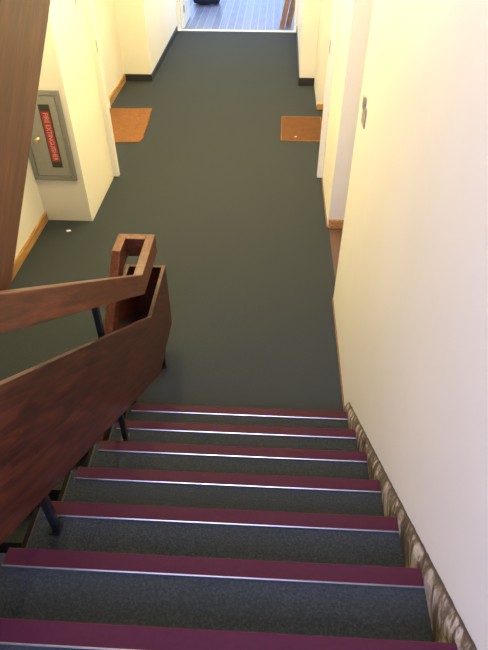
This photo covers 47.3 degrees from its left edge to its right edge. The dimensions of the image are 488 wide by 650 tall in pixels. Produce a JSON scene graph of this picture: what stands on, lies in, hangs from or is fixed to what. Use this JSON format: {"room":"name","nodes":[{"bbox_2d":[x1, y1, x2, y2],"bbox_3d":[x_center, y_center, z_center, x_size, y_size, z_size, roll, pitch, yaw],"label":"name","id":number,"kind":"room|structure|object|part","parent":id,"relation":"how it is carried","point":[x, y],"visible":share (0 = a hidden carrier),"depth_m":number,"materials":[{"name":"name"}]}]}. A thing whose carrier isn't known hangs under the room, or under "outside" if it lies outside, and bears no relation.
{"room":"apartment building stairwell","nodes":[
{"label":"apartment building stairwell","id":0,"kind":"room"},
{"bbox_2d":[15,159,43,258],"bbox_3d":[-2.120,-0.086,1.884,0.300,7.000,6.010,2,42,2],"label":"wall","id":1,"kind":"structure","parent":0,"point":[32,210],"depth_m":4.73,"materials":[{"name":"beige paint"}]},
{"bbox_2d":[9,212,48,285],"bbox_3d":[-1.855,-0.318,4.326,0.020,0.085,2.040,2,42,2],"label":"baseboard","id":2,"kind":"structure","parent":1,"relation":"attached to","point":[36,232],"depth_m":4.72,"materials":[{"name":"brown wood"}]},
{"bbox_2d":[36,0,113,220],"bbox_3d":[-1.729,-2.368,4.430,0.725,7.000,0.860,2,42,2],"label":"wall","id":3,"kind":"structure","parent":0,"point":[68,67],"depth_m":4.78,"materials":[{"name":"beige paint"}]},
{"bbox_2d":[29,90,77,180],"bbox_3d":[-1.625,-1.530,4.561,0.370,0.757,0.049,2,42,2],"label":"fire extinguisher cabinet","id":4,"kind":"object","parent":3,"relation":"attached to","point":[50,154],"visible":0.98,"depth_m":4.60,"materials":[{"name":"grey metal"}]},
{"bbox_3d":[-1.583,-1.538,4.561,0.087,0.530,0.004,2,42,2],"label":"sign plate","id":5,"kind":"part","parent":4,"relation":"part of","materials":[{"name":"metal"}]},
{"bbox_2d":[94,0,123,95],"bbox_3d":[-1.879,-3.588,5.868,0.230,2.900,2.890,2,42,2],"label":"wall","id":6,"kind":"structure","parent":0,"point":[105,11],"depth_m":7.13,"materials":[{"name":"beige paint"}]},
{"bbox_2d":[83,0,119,175],"bbox_3d":[-1.562,-2.629,4.794,0.552,2.896,0.057,2,42,2],"label":"trim","id":7,"kind":"structure","parent":6,"relation":"attached to","point":[88,4],"depth_m":5.12,"materials":[{"name":"white paint"}]},
{"bbox_2d":[92,0,110,108],"bbox_3d":[-1.724,-3.220,6.046,0.089,2.107,1.050,2,42,2],"label":"door","id":8,"kind":"structure","parent":6,"relation":"in","point":[92,0],"depth_m":6.67,"materials":[{"name":"paint"}]},
{"bbox_2d":[109,74,125,105],"bbox_3d":[-1.704,-3.168,7.496,0.020,0.100,0.970,2,42,2],"label":"baseboard","id":9,"kind":"structure","parent":6,"relation":"attached to","point":[112,97],"depth_m":7.47,"materials":[{"name":"brown wood"}]},
{"bbox_2d":[114,0,177,73],"bbox_3d":[-1.545,-5.438,7.932,0.610,2.900,2.680,2,42,2],"label":"wall","id":10,"kind":"structure","parent":0,"point":[145,27],"depth_m":7.68,"materials":[{"name":"beige paint"}]},
{"bbox_2d":[125,74,151,80],"bbox_3d":[-1.494,-3.491,7.861,0.388,0.095,0.015,2,42,2],"label":"baseboard","id":11,"kind":"structure","parent":10,"relation":"attached to","point":[129,77],"depth_m":7.85,"materials":[{"name":"black rubber"}]},
{"bbox_2d":[151,27,177,80],"bbox_3d":[-1.236,-4.336,8.807,0.012,0.090,2.575,2,42,2],"label":"baseboard","id":12,"kind":"structure","parent":10,"relation":"attached to","point":[168,45],"depth_m":8.68,"materials":[{"name":"black rubber"}]},
{"bbox_2d":[0,31,343,411],"bbox_3d":[-0.415,-0.951,5.259,2.920,0.220,12.360,2,42,2],"label":"floor","id":13,"kind":"structure","parent":0,"point":[234,211],"depth_m":4.90,"materials":[{"name":"carpet"}]},
{"bbox_2d":[109,108,151,142],"bbox_3d":[-1.438,-2.423,6.730,0.561,0.012,1.039,0,42,0],"label":"doormat","id":14,"kind":"object","parent":13,"relation":"on","point":[129,125],"visible":0.77,"depth_m":6.74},
{"bbox_2d":[0,402,476,649],"bbox_3d":[-0.100,0.696,1.908,1.314,1.798,2.446,2,42,2],"label":"staircase","id":15,"kind":"structure","parent":13,"relation":"on","point":[210,527],"depth_m":1.87,"materials":[{"name":"carpet"}]},
{"bbox_3d":[-0.114,0.781,1.320,1.242,0.006,0.004,2,42,2],"label":"metal trim","id":16,"kind":"part","parent":15,"relation":"part of","materials":[{"name":"metal"}]},
{"bbox_2d":[0,234,171,544],"bbox_3d":[-0.686,0.667,2.335,0.242,4.233,3.058,2,42,2],"label":"stair railing","id":17,"kind":"object","parent":15,"relation":"on","point":[53,411],"visible":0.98,"depth_m":1.90,"materials":[{"name":"brown wood"}]},
{"bbox_3d":[-0.652,0.370,1.632,0.039,0.903,0.052,2,42,2],"label":"post","id":18,"kind":"part","parent":17,"relation":"part of","materials":[{"name":"black metal"}]},
{"bbox_3d":[-0.690,0.455,2.076,0.212,3.572,2.956,2,42,2],"label":"handrail","id":19,"kind":"part","parent":17,"relation":"part of","materials":[{"name":"brown wood"}]},
{"bbox_3d":[-0.611,0.250,2.566,0.039,0.884,0.052,2,42,2],"label":"post","id":20,"kind":"part","parent":17,"relation":"part of","materials":[{"name":"black metal"}]},
{"bbox_3d":[-0.785,1.300,3.188,0.020,2.151,2.642,2,42,2],"label":"panel","id":21,"kind":"part","parent":17,"relation":"part of","materials":[{"name":"brown wood"}]},
{"bbox_3d":[-0.609,-0.192,3.600,0.200,0.467,0.022,2,42,2],"label":"panel","id":22,"kind":"part","parent":17,"relation":"part of","materials":[{"name":"brown wood"}]},
{"bbox_3d":[-0.538,0.106,3.578,0.039,0.450,0.052,2,42,2],"label":"post","id":23,"kind":"part","parent":17,"relation":"part of","materials":[{"name":"black metal"}]},
{"bbox_3d":[-0.100,0.736,1.632,1.242,0.006,0.004,2,42,2],"label":"metal trim","id":24,"kind":"part","parent":15,"relation":"part of","materials":[{"name":"metal"}]},
{"bbox_3d":[-0.086,0.692,1.944,1.242,0.006,0.004,2,42,2],"label":"metal trim","id":25,"kind":"part","parent":15,"relation":"part of","materials":[{"name":"metal"}]},
{"bbox_3d":[-0.072,0.648,2.255,1.242,0.006,0.004,2,42,2],"label":"metal trim","id":26,"kind":"part","parent":15,"relation":"part of","materials":[{"name":"metal"}]},
{"bbox_3d":[-0.058,0.604,2.567,1.242,0.006,0.004,2,42,2],"label":"metal trim","id":27,"kind":"part","parent":15,"relation":"part of","materials":[{"name":"metal"}]},
{"bbox_3d":[-0.044,0.559,2.879,1.242,0.006,0.004,2,42,2],"label":"metal trim","id":28,"kind":"part","parent":15,"relation":"part of","materials":[{"name":"metal"}]},
{"bbox_3d":[-0.031,0.515,3.190,1.242,0.006,0.004,2,42,2],"label":"metal trim","id":29,"kind":"part","parent":15,"relation":"part of","materials":[{"name":"metal"}]},
{"bbox_2d":[281,116,321,141],"bbox_3d":[0.688,-2.343,6.637,0.488,0.012,0.708,2,42,3],"label":"doormat","id":30,"kind":"object","parent":13,"relation":"on","point":[304,128],"visible":0.98,"depth_m":6.62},
{"bbox_2d":[176,0,294,30],"bbox_3d":[0.205,-6.891,11.845,7.000,0.138,5.260,2,42,2],"label":"deck","id":31,"kind":"object","parent":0,"point":[228,14],"visible":0.14,"depth_m":10.67,"materials":[{"name":"grey wood"}]},
{"bbox_2d":[193,0,219,4],"bbox_3d":[-0.756,-6.704,11.233,0.580,0.397,0.502,2,42,2],"label":"duffel bag","id":32,"kind":"object","parent":31,"relation":"on","point":[203,2],"visible":1,"depth_m":11.17,"materials":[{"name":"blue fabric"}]},
{"bbox_2d":[279,0,289,28],"bbox_3d":[0.784,-5.739,9.597,0.302,1.144,0.070,2,42,2],"label":"wooden plank","id":33,"kind":"object","parent":31,"relation":"on","point":[287,2],"visible":1,"depth_m":9.80,"materials":[{"name":"brown wood"}]},
{"bbox_2d":[286,0,294,27],"bbox_3d":[0.862,-5.639,9.802,0.230,0.724,0.070,2,42,2],"label":"wooden plank","id":34,"kind":"object","parent":31,"relation":"on","point":[292,4],"visible":0.92,"depth_m":9.88,"materials":[{"name":"brown wood"}]},
{"bbox_2d":[297,0,320,77],"bbox_3d":[1.225,-5.324,7.800,0.780,2.900,2.740,2,42,2],"label":"wall","id":35,"kind":"structure","parent":0,"point":[308,10],"depth_m":7.42,"materials":[{"name":"beige paint"}]},
{"bbox_2d":[178,29,295,32],"bbox_3d":[-0.120,-5.176,9.816,2.095,0.032,0.080,2,42,2],"label":"trim","id":36,"kind":"structure","parent":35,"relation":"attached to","point":[178,29],"depth_m":9.80,"materials":[{"name":"white metal"}]},
{"bbox_2d":[296,27,298,80],"bbox_3d":[0.837,-4.257,8.696,0.012,0.115,2.630,2,42,3],"label":"baseboard","id":37,"kind":"structure","parent":35,"relation":"attached to","point":[296,27],"depth_m":8.49,"materials":[{"name":"black rubber"}]},
{"bbox_2d":[298,78,314,85],"bbox_3d":[0.865,-3.373,7.721,0.220,0.100,0.015,2,42,2],"label":"baseboard","id":38,"kind":"structure","parent":35,"relation":"attached to","point":[302,81],"depth_m":7.72,"materials":[{"name":"black rubber"}]},
{"bbox_2d":[314,0,336,105],"bbox_3d":[1.236,-4.118,6.454,0.570,2.900,0.870,2,42,2],"label":"wall","id":39,"kind":"structure","parent":0,"point":[326,6],"depth_m":6.79,"materials":[{"name":"beige paint"}]},
{"bbox_2d":[317,104,329,109],"bbox_3d":[1.052,-2.771,7.071,0.255,0.070,0.025,2,42,2],"label":"baseboard","id":40,"kind":"structure","parent":39,"relation":"attached to","point":[319,106],"depth_m":7.06,"materials":[{"name":"brown wood"}]},
{"bbox_2d":[322,0,487,649],"bbox_3d":[0.911,-0.297,2.115,0.620,7.000,6.950,2,42,2],"label":"wall","id":41,"kind":"structure","parent":0,"point":[410,298],"depth_m":1.84,"materials":[{"name":"beige paint"}]},
{"bbox_2d":[321,177,327,227],"bbox_3d":[0.772,-1.192,5.350,0.012,0.016,0.940,2,42,2],"label":"trim","id":42,"kind":"structure","parent":41,"relation":"attached to","point":[321,177],"depth_m":5.28,"materials":[{"name":"brown wood"}]},
{"bbox_2d":[317,0,339,177],"bbox_3d":[0.775,-2.602,4.760,0.054,2.896,0.057,2,42,2],"label":"trim","id":43,"kind":"structure","parent":41,"relation":"attached to","point":[336,3],"depth_m":5.09,"materials":[{"name":"white paint"}]},
{"bbox_2d":[329,228,342,281],"bbox_3d":[1.032,-0.446,4.696,0.590,0.216,1.020,2,42,2],"label":"floor","id":44,"kind":"structure","parent":41,"relation":"in","point":[335,234],"depth_m":4.81,"materials":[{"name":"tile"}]},
{"bbox_2d":[328,219,343,228],"bbox_3d":[0.994,-0.896,4.967,0.478,0.085,0.020,2,42,2],"label":"baseboard","id":45,"kind":"structure","parent":41,"relation":"attached to","point":[333,223],"depth_m":4.96,"materials":[{"name":"brown wood"}]},
{"bbox_2d":[332,299,344,409],"bbox_3d":[0.646,0.181,3.819,0.010,0.013,1.140,2,42,2],"label":"trim","id":46,"kind":"structure","parent":41,"relation":"attached to","point":[332,299],"depth_m":3.77,"materials":[{"name":"brown wood"}]},
{"bbox_2d":[361,95,366,128],"bbox_3d":[0.659,-1.173,3.062,0.016,0.150,0.110,2,42,2],"label":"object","id":47,"kind":"object","parent":41,"relation":"attached to","point":[364,113],"visible":1,"depth_m":3.05,"materials":[{"name":"silver metal"}]},
{"bbox_3d":[-0.777,0.845,0.543,2.550,0.100,2.915,2,42,2],"label":"floor","id":48,"kind":"structure","parent":0,"visible":0},
{"bbox_3d":[-1.305,-1.698,2.002,1.200,1.770,2.620,2,42,2],"label":"staircase","id":49,"kind":"structure","parent":48,"relation":"on","visible":0},
{"bbox_2d":[0,0,50,290],"bbox_3d":[-0.714,-1.523,1.197,0.050,2.790,4.150,2,42,2],"label":"stair railing","id":50,"kind":"object","parent":49,"relation":"on","point":[23,23],"visible":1,"depth_m":1.73,"materials":[{"name":"brown wood"}]},
{"bbox_3d":[-0.693,2.476,4.080,2.550,0.250,6.010,2,42,2],"label":"floor","id":51,"kind":"structure","parent":0,"visible":0},
{"bbox_2d":[0,451,88,552],"bbox_3d":[-1.401,1.906,3.350,1.145,1.575,2.340,2,42,2],"label":"staircase","id":52,"kind":"structure","parent":51,"relation":"on","point":[15,539],"depth_m":3.43,"materials":[{"name":"carpet"}]},
{"bbox_3d":[-0.124,-7.061,8.167,2.100,0.800,0.140,2,42,2],"label":"wall","id":53,"kind":"structure","parent":0,"visible":0},
{"bbox_2d":[180,0,189,27],"bbox_3d":[-1.052,-6.351,9.587,0.072,2.050,0.870,2,42,2],"label":"door","id":54,"kind":"structure","parent":53,"relation":"in","point":[184,4],"depth_m":9.95,"materials":[{"name":"white paint"}]},
{"bbox_2d":[176,0,297,30],"bbox_3d":[-0.119,-6.050,9.167,2.100,2.160,0.120,2,42,2],"label":"trim","id":55,"kind":"structure","parent":53,"relation":"attached to","point":[177,1],"depth_m":9.68,"materials":[{"name":"white paint"}]}
]}

